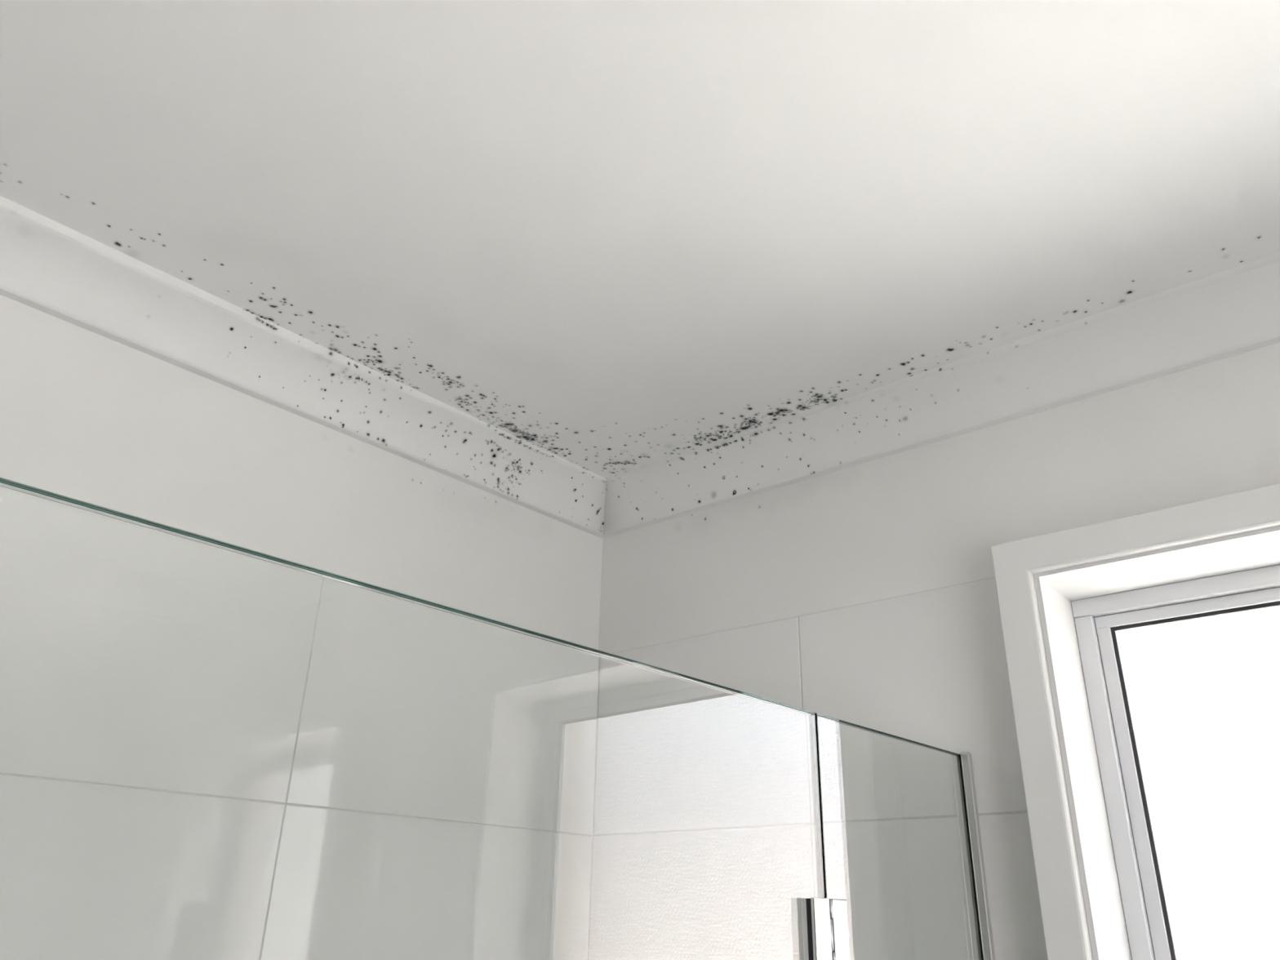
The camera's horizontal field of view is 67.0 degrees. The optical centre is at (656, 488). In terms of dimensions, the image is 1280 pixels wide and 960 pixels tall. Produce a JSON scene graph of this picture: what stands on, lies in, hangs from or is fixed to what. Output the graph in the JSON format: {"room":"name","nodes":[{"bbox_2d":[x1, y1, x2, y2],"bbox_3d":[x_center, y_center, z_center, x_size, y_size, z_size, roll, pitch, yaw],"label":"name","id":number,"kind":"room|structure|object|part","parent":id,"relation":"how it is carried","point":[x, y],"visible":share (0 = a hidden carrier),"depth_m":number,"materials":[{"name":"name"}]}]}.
{"room":"bathroom","nodes":[
{"label":"bathroom","id":0,"kind":"room"},
{"bbox_2d":[0,294,602,649],"bbox_3d":[-1.110,0.673,0.392,0.122,2.399,2.870,-19,-31,37],"label":"wall","id":1,"kind":"structure","parent":0,"point":[86,415],"depth_m":1.31,"materials":[{"name":"tile"}]},
{"bbox_2d":[0,195,606,538],"bbox_3d":[-0.966,-0.381,0.872,0.071,0.078,2.700,-19,-31,37],"label":"trim","id":2,"kind":"structure","parent":1,"relation":"attached to","point":[50,267],"depth_m":1.32,"materials":[{"name":"paint"}]},
{"bbox_2d":[230,328,604,524],"bbox_3d":[-0.410,-0.120,1.430,0.063,0.083,1.013,-19,-31,37],"label":"colony","id":3,"kind":"object","parent":2,"relation":"attached to","point":[332,375],"visible":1,"depth_m":1.53,"materials":[{"name":"black"}]},
{"bbox_2d":[0,0,1279,478],"bbox_3d":[-0.114,-0.749,0.247,2.970,0.100,2.975,-18,-30,35],"label":"ceiling","id":4,"kind":"structure","parent":0,"point":[618,220],"depth_m":1.03,"materials":[{"name":"paint"}]},
{"bbox_2d":[92,202,595,460],"bbox_3d":[-0.345,-0.216,1.305,0.290,0.001,0.920,-18,-30,35],"label":"colony","id":5,"kind":"object","parent":4,"relation":"attached to","point":[374,348],"visible":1,"depth_m":1.41,"materials":[{"name":"black"}]},
{"bbox_2d":[608,432,679,473],"bbox_3d":[-0.059,-0.057,1.646,0.191,0.001,0.130,-18,-30,35],"label":"colony","id":6,"kind":"object","parent":4,"relation":"attached to","point":[644,433],"visible":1,"depth_m":1.66,"materials":[{"name":"black"}]},
{"bbox_2d":[672,236,1260,448],"bbox_3d":[0.292,-0.212,1.292,0.889,0.001,0.321,-18,-30,35],"label":"colony","id":7,"kind":"object","parent":4,"relation":"attached to","point":[770,414],"visible":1,"depth_m":1.49,"materials":[{"name":"black"}]},
{"bbox_2d":[598,342,1279,959],"bbox_3d":[0.868,0.831,0.668,2.700,2.399,0.107,-18,-30,35],"label":"wall","id":8,"kind":"structure","parent":0,"point":[864,594],"depth_m":1.35,"materials":[{"name":"tile"}]},
{"bbox_2d":[602,252,1279,538],"bbox_3d":[0.835,-0.256,1.083,2.450,0.078,0.071,-18,-30,35],"label":"trim","id":9,"kind":"structure","parent":8,"relation":"attached to","point":[1236,310],"depth_m":1.36,"materials":[{"name":"paint"}]},
{"bbox_2d":[617,368,941,519],"bbox_3d":[0.245,-0.072,1.504,0.853,0.082,0.066,-18,-30,35],"label":"colony","id":10,"kind":"object","parent":9,"relation":"attached to","point":[940,369],"visible":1,"depth_m":1.59,"materials":[{"name":"black"}]},
{"bbox_2d":[991,483,1279,959],"bbox_3d":[0.810,0.493,0.832,0.861,1.092,0.169,-18,-30,35],"label":"window","id":11,"kind":"structure","parent":8,"relation":"in","point":[1142,651],"depth_m":1.15,"materials":[{"name":"paint"}]},
{"bbox_3d":[0.459,0.577,1.028,0.046,1.092,0.065,-18,-30,35],"label":"architrave","id":12,"kind":"part","parent":11,"relation":"part of","materials":[{"name":"paint"}]},
{"bbox_3d":[0.785,0.000,1.011,0.861,0.046,0.065,-18,-30,35],"label":"architrave","id":13,"kind":"part","parent":11,"relation":"part of","materials":[{"name":"paint"}]},
{"bbox_3d":[0.859,0.093,1.071,0.711,0.016,0.023,-18,-30,35],"label":"sash rail","id":14,"kind":"part","parent":11,"relation":"part of","materials":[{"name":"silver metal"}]},
{"bbox_3d":[0.853,0.513,0.881,0.676,0.905,0.005,-18,-30,35],"label":"pane","id":15,"kind":"part","parent":11,"relation":"part of","materials":[{"name":"clear glass"}]},
{"bbox_3d":[-0.151,1.527,-0.786,2.970,0.100,2.975,-18,-30,35],"label":"floor","id":16,"kind":"structure","parent":0,"visible":0},
{"bbox_2d":[0,477,995,959],"bbox_3d":[-0.510,0.753,-0.083,0.035,1.872,2.730,-19,-31,37],"label":"screen","id":17,"kind":"object","parent":16,"relation":"on","point":[211,748],"visible":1,"depth_m":0.60,"materials":[{"name":"clear glass"}]},
{"bbox_3d":[0.152,0.426,0.888,0.004,0.091,0.029,-18,-30,35],"label":"hinge plate","id":18,"kind":"part","parent":17,"relation":"part of","materials":[{"name":"silver metal"}]},
{"bbox_3d":[0.174,0.438,0.914,0.004,0.091,0.027,-18,-30,35],"label":"hinge plate","id":19,"kind":"part","parent":17,"relation":"part of","materials":[{"name":"silver metal"}]},
{"bbox_3d":[0.259,1.134,0.735,0.008,1.859,0.336,-19,-31,37],"label":"fixed panel","id":20,"kind":"part","parent":17,"relation":"part of","materials":[{"name":"clear glass"}]}
]}

